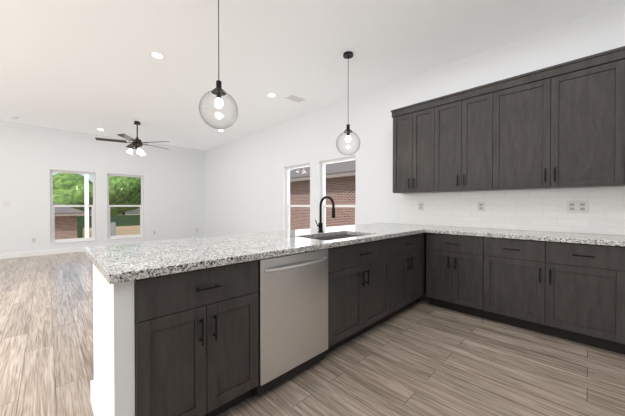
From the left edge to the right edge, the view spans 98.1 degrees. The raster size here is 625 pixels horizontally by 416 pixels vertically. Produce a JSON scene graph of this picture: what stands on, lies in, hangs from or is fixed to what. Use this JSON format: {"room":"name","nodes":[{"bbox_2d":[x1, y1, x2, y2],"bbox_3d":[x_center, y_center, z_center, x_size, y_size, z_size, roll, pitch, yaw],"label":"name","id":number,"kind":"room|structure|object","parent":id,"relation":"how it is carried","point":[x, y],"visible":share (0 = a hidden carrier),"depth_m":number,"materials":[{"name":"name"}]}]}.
{"room":"kitchen","nodes":[
{"label":"kitchen","id":0,"kind":"room"},
{"bbox_2d":[0,121,203,253],"bbox_3d":[-7.111,-0.396,5.923,9.450,3.070,0.160,0,1,-44],"label":"wall","id":1,"kind":"structure","parent":0,"point":[173,176],"depth_m":7.13,"materials":[{"name":"white paint"}]},
{"bbox_2d":[4,201,8,206],"bbox_3d":[-6.842,-0.092,6.066,0.076,0.120,0.014,0,1,-44],"label":"light switch","id":2,"kind":"object","parent":1,"relation":"attached to","point":[6,203],"visible":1,"depth_m":6.06,"materials":[{"name":"white plastic"}]},
{"bbox_2d":[50,170,95,243],"bbox_3d":[-6.085,-0.033,6.911,0.863,1.795,0.170,0,1,-44],"label":"window","id":3,"kind":"structure","parent":1,"relation":"in","point":[52,229],"depth_m":6.84,"materials":[{"name":"white plastic"}]},
{"bbox_2d":[0,237,200,258],"bbox_3d":[-7.032,1.074,5.884,9.468,0.129,0.022,0,1,-44],"label":"baseboard","id":4,"kind":"structure","parent":1,"relation":"attached to","point":[38,253],"depth_m":6.47,"materials":[{"name":"white"}]},
{"bbox_2d":[107,174,143,239],"bbox_3d":[-5.292,-0.040,7.689,0.863,1.795,0.170,0,1,-44],"label":"window","id":5,"kind":"structure","parent":1,"relation":"in","point":[109,237],"depth_m":7.68,"materials":[{"name":"white plastic"}]},
{"bbox_2d":[0,252,624,415],"bbox_3d":[-2.593,1.240,1.340,9.820,0.120,13.050,0,1,-44],"label":"floor","id":6,"kind":"structure","parent":0,"point":[422,357],"depth_m":2.00,"materials":[{"name":"brown wood"}]},
{"bbox_2d":[93,264,134,415],"bbox_3d":[0.216,0.732,2.659,3.629,0.872,0.712,0,1,-44],"label":"wall","id":7,"kind":"structure","parent":6,"relation":"on","point":[114,343],"depth_m":1.18,"materials":[{"name":"white paint"}]},
{"bbox_2d":[90,380,102,415],"bbox_3d":[0.197,1.103,2.660,3.627,0.129,0.719,0,1,-44],"label":"baseboard","id":8,"kind":"structure","parent":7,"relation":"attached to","point":[96,407],"depth_m":1.53,"materials":[{"name":"white wood"}]},
{"bbox_2d":[134,260,257,415],"bbox_3d":[-0.757,0.742,1.616,0.626,0.872,0.610,0,1,-44],"label":"base cabinet","id":9,"kind":"object","parent":6,"relation":"on","point":[196,342],"depth_m":1.36,"materials":[{"name":"black wood"}]},
{"bbox_2d":[251,249,327,396],"bbox_3d":[-0.287,0.738,2.021,0.600,0.864,0.671,0,1,-44],"label":"dishwasher","id":10,"kind":"object","parent":6,"relation":"on","point":[292,315],"visible":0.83,"depth_m":1.78,"materials":[{"name":"silver metal"}]},
{"bbox_2d":[338,233,425,324],"bbox_3d":[0.816,0.728,3.160,0.853,0.872,0.610,0,1,-44],"label":"base cabinet","id":11,"kind":"object","parent":6,"relation":"on","point":[378,280],"depth_m":2.58,"materials":[{"name":"black wood"}]},
{"bbox_2d":[84,223,443,283],"bbox_3d":[0.133,0.273,2.727,3.650,0.040,1.017,0,1,-44],"label":"countertop","id":12,"kind":"structure","parent":11,"relation":"on","point":[117,263],"depth_m":1.75,"materials":[{"name":"stone"}]},
{"bbox_2d":[315,196,334,232],"bbox_3d":[0.131,0.065,2.744,0.090,0.376,0.224,0,1,-44],"label":"faucet","id":13,"kind":"object","parent":12,"relation":"on","point":[320,226],"visible":1,"depth_m":2.79,"materials":[{"name":"black metal"}]},
{"bbox_2d":[310,234,357,240],"bbox_3d":[0.236,0.409,2.573,0.792,0.227,0.452,0,1,-44],"label":"sink basin","id":14,"kind":"object","parent":12,"relation":"in","point":[326,238],"visible":0.08,"depth_m":2.88,"materials":[{"name":"silver metal"}]},
{"bbox_2d":[384,223,431,226],"bbox_3d":[1.333,0.265,3.643,0.655,0.040,0.390,0,1,-44],"label":"countertop","id":15,"kind":"structure","parent":11,"relation":"on","point":[385,224],"depth_m":3.77,"materials":[{"name":"stone"}]},
{"bbox_2d":[426,233,624,353],"bbox_3d":[2.338,0.733,2.613,0.664,0.872,2.246,0,1,-44],"label":"base cabinet","id":16,"kind":"object","parent":6,"relation":"on","point":[574,292],"depth_m":2.50,"materials":[{"name":"black wood"}]},
{"bbox_2d":[428,226,624,246],"bbox_3d":[2.351,0.274,2.603,0.659,0.040,2.220,0,1,-44],"label":"countertop","id":17,"kind":"structure","parent":16,"relation":"on","point":[581,238],"depth_m":2.60,"materials":[{"name":"stone"}]},
{"bbox_2d":[0,0,624,149],"bbox_3d":[-2.593,-1.965,1.312,9.820,0.150,13.050,0,1,-44],"label":"ceiling","id":18,"kind":"structure","parent":0,"point":[87,66],"depth_m":3.35,"materials":[{"name":"white paint"}]},
{"bbox_2d":[95,121,167,155],"bbox_3d":[-3.960,-1.532,6.099,1.447,0.800,1.392,0,1,-44],"label":"ceiling fan","id":19,"kind":"object","parent":18,"relation":"hanging from","point":[137,142],"visible":1,"depth_m":5.99,"materials":[{"name":"brown metal"}]},
{"bbox_2d":[150,51,164,58],"bbox_3d":[-1.933,-1.904,3.382,0.170,0.007,0.170,0,1,-44],"label":"recessed light","id":20,"kind":"object","parent":18,"relation":"in","point":[157,55],"visible":1,"depth_m":3.38,"materials":[{"name":"white plastic"}]},
{"bbox_2d":[199,0,237,128],"bbox_3d":[-0.757,-1.270,2.188,0.300,1.254,0.300,0,1,-44],"label":"pendant light","id":21,"kind":"object","parent":18,"relation":"hanging from","point":[218,91],"visible":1,"depth_m":2.18,"materials":[{"name":"clear glass"}]},
{"bbox_2d":[267,93,276,96],"bbox_3d":[-0.692,-1.915,4.600,0.170,0.007,0.170,0,1,-44],"label":"recessed light","id":22,"kind":"object","parent":18,"relation":"in","point":[271,95],"visible":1,"depth_m":4.61,"materials":[{"name":"white plastic"}]},
{"bbox_2d":[285,95,304,102],"bbox_3d":[-0.301,-1.914,4.759,0.320,0.012,0.180,0,1,-44],"label":"ceiling vent","id":23,"kind":"object","parent":18,"relation":"in","point":[295,98],"visible":1,"depth_m":4.74,"materials":[{"name":"white plastic"}]},
{"bbox_2d":[336,51,359,155],"bbox_3d":[0.442,-1.280,3.365,0.300,1.254,0.300,0,1,-44],"label":"pendant light","id":24,"kind":"object","parent":18,"relation":"hanging from","point":[348,55],"visible":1,"depth_m":3.35,"materials":[{"name":"clear glass"}]},
{"bbox_2d":[204,3,624,236],"bbox_3d":[0.854,-0.385,4.709,0.160,3.070,13.050,0,1,-44],"label":"wall","id":25,"kind":"structure","parent":0,"point":[236,186],"depth_m":4.64,"materials":[{"name":"white paint"}]},
{"bbox_2d":[286,164,309,229],"bbox_3d":[-0.305,-0.024,5.873,0.170,1.795,0.856,0,1,-44],"label":"kitchen window","id":26,"kind":"structure","parent":25,"relation":"in","point":[288,217],"depth_m":6.15,"materials":[{"name":"white plastic"}]},
{"bbox_2d":[322,156,355,226],"bbox_3d":[0.482,-0.017,5.071,0.170,1.795,0.886,0,1,-44],"label":"kitchen window","id":27,"kind":"structure","parent":25,"relation":"in","point":[324,203],"depth_m":5.31,"materials":[{"name":"white plastic"}]},
{"bbox_2d":[391,102,426,193],"bbox_3d":[1.472,-0.793,3.730,0.317,1.164,0.636,0,1,-44],"label":"upper cabinet","id":28,"kind":"object","parent":25,"relation":"attached to","point":[409,122],"depth_m":3.66,"materials":[{"name":"black wood"}]},
{"bbox_2d":[427,84,490,192],"bbox_3d":[1.875,-0.789,3.319,0.317,1.164,0.749,0,1,-44],"label":"upper cabinet","id":29,"kind":"object","parent":25,"relation":"attached to","point":[454,121],"depth_m":3.25,"materials":[{"name":"black wood"}]},
{"bbox_2d":[401,186,624,234],"bbox_3d":[2.348,0.022,3.067,0.009,0.453,2.890,0,1,-44],"label":"tile backsplash","id":30,"kind":"structure","parent":25,"relation":"attached to","point":[539,210],"depth_m":3.03,"materials":[{"name":"white tile"}]},
{"bbox_2d":[418,202,423,210],"bbox_3d":[1.546,-0.022,3.870,0.010,0.120,0.076,0,1,-44],"label":"outlet","id":31,"kind":"object","parent":30,"relation":"attached to","point":[420,206],"visible":1,"depth_m":3.86,"materials":[{"name":"white plastic"}]},
{"bbox_2d":[477,202,484,210],"bbox_3d":[2.071,-0.018,3.335,0.010,0.120,0.076,0,1,-44],"label":"outlet","id":32,"kind":"object","parent":30,"relation":"attached to","point":[480,206],"visible":1,"depth_m":3.33,"materials":[{"name":"white plastic"}]},
{"bbox_2d":[567,201,576,212],"bbox_3d":[2.638,-0.013,2.757,0.010,0.120,0.076,0,1,-44],"label":"outlet","id":33,"kind":"object","parent":30,"relation":"attached to","point":[571,206],"visible":1,"depth_m":2.75,"materials":[{"name":"white plastic"}]},
{"bbox_2d":[577,201,587,212],"bbox_3d":[2.691,-0.012,2.703,0.010,0.120,0.076,0,1,-44],"label":"outlet","id":34,"kind":"object","parent":30,"relation":"attached to","point":[582,206],"visible":1,"depth_m":2.70,"materials":[{"name":"white plastic"}]},
{"bbox_2d":[483,50,614,190],"bbox_3d":[2.432,-0.784,2.752,0.317,1.164,1.076,0,1,-44],"label":"upper cabinet","id":35,"kind":"object","parent":25,"relation":"attached to","point":[559,126],"depth_m":2.63,"materials":[{"name":"black wood"}]},
{"bbox_2d":[611,46,624,186],"bbox_3d":[2.988,-0.779,2.186,0.317,1.164,0.744,0,1,-44],"label":"upper cabinet","id":36,"kind":"object","parent":25,"relation":"attached to","point":[617,111],"depth_m":2.33,"materials":[{"name":"black wood"}]},
{"label":"outside","id":37,"kind":"structure","parent":0,"visible":0},
{"bbox_3d":[-25.280,2.279,31.256,180.000,2.470,200.000,0,1,-44],"label":"ground","id":38,"kind":"structure","parent":37,"visible":0},
{"bbox_2d":[53,203,84,239],"bbox_3d":[-22.096,0.871,14.754,14.410,5.580,10.960,0,1,-44],"label":"house","id":39,"kind":"structure","parent":38,"relation":"on","point":[65,228],"depth_m":15.53,"materials":[{"name":"brick"}]},
{"bbox_2d":[53,173,92,210],"bbox_3d":[-30.171,-0.498,34.010,6.581,7.976,6.441,0,1,-44],"label":"tree","id":40,"kind":"object","parent":38,"relation":"on","point":[71,180],"depth_m":32.37,"materials":[{"name":"green plant"}]},
{"bbox_2d":[84,174,88,237],"bbox_3d":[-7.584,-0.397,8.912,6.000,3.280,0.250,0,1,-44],"label":"porch post","id":41,"kind":"object","parent":38,"relation":"on","point":[86,189],"depth_m":8.95,"materials":[{"name":"white wood"}]},
{"bbox_2d":[77,215,139,237],"bbox_3d":[-12.205,2.080,37.919,32.000,2.750,1.200,0,1,-44],"label":"hedge","id":42,"kind":"object","parent":38,"relation":"on","point":[132,221],"depth_m":28.75,"materials":[{"name":"green plant"}]},
{"bbox_2d":[83,225,139,237],"bbox_3d":[-8.524,2.214,16.104,7.300,2.070,7.100,0,1,-44],"label":"ground","id":43,"kind":"structure","parent":38,"relation":"on","point":[127,231],"depth_m":14.39,"materials":[{"name":"beige concrete"}]},
{"bbox_2d":[110,222,115,235],"bbox_3d":[-7.907,0.880,10.323,0.600,0.700,0.600,0,1,-44],"label":"air conditioning unit","id":44,"kind":"object","parent":38,"relation":"on","point":[113,230],"depth_m":10.27,"materials":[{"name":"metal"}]},
{"bbox_2d":[109,176,140,214],"bbox_3d":[-24.204,-0.973,35.019,6.390,8.909,6.347,0,1,-44],"label":"tree","id":45,"kind":"object","parent":38,"relation":"on","point":[132,195],"depth_m":33.00,"materials":[{"name":"green plant"}]},
{"bbox_2d":[290,160,355,229],"bbox_3d":[7.635,-1.373,12.383,10.360,5.510,19.960,0,1,-44],"label":"house","id":46,"kind":"structure","parent":38,"relation":"on","point":[344,171],"depth_m":12.62,"materials":[{"name":"brick"}]}
]}

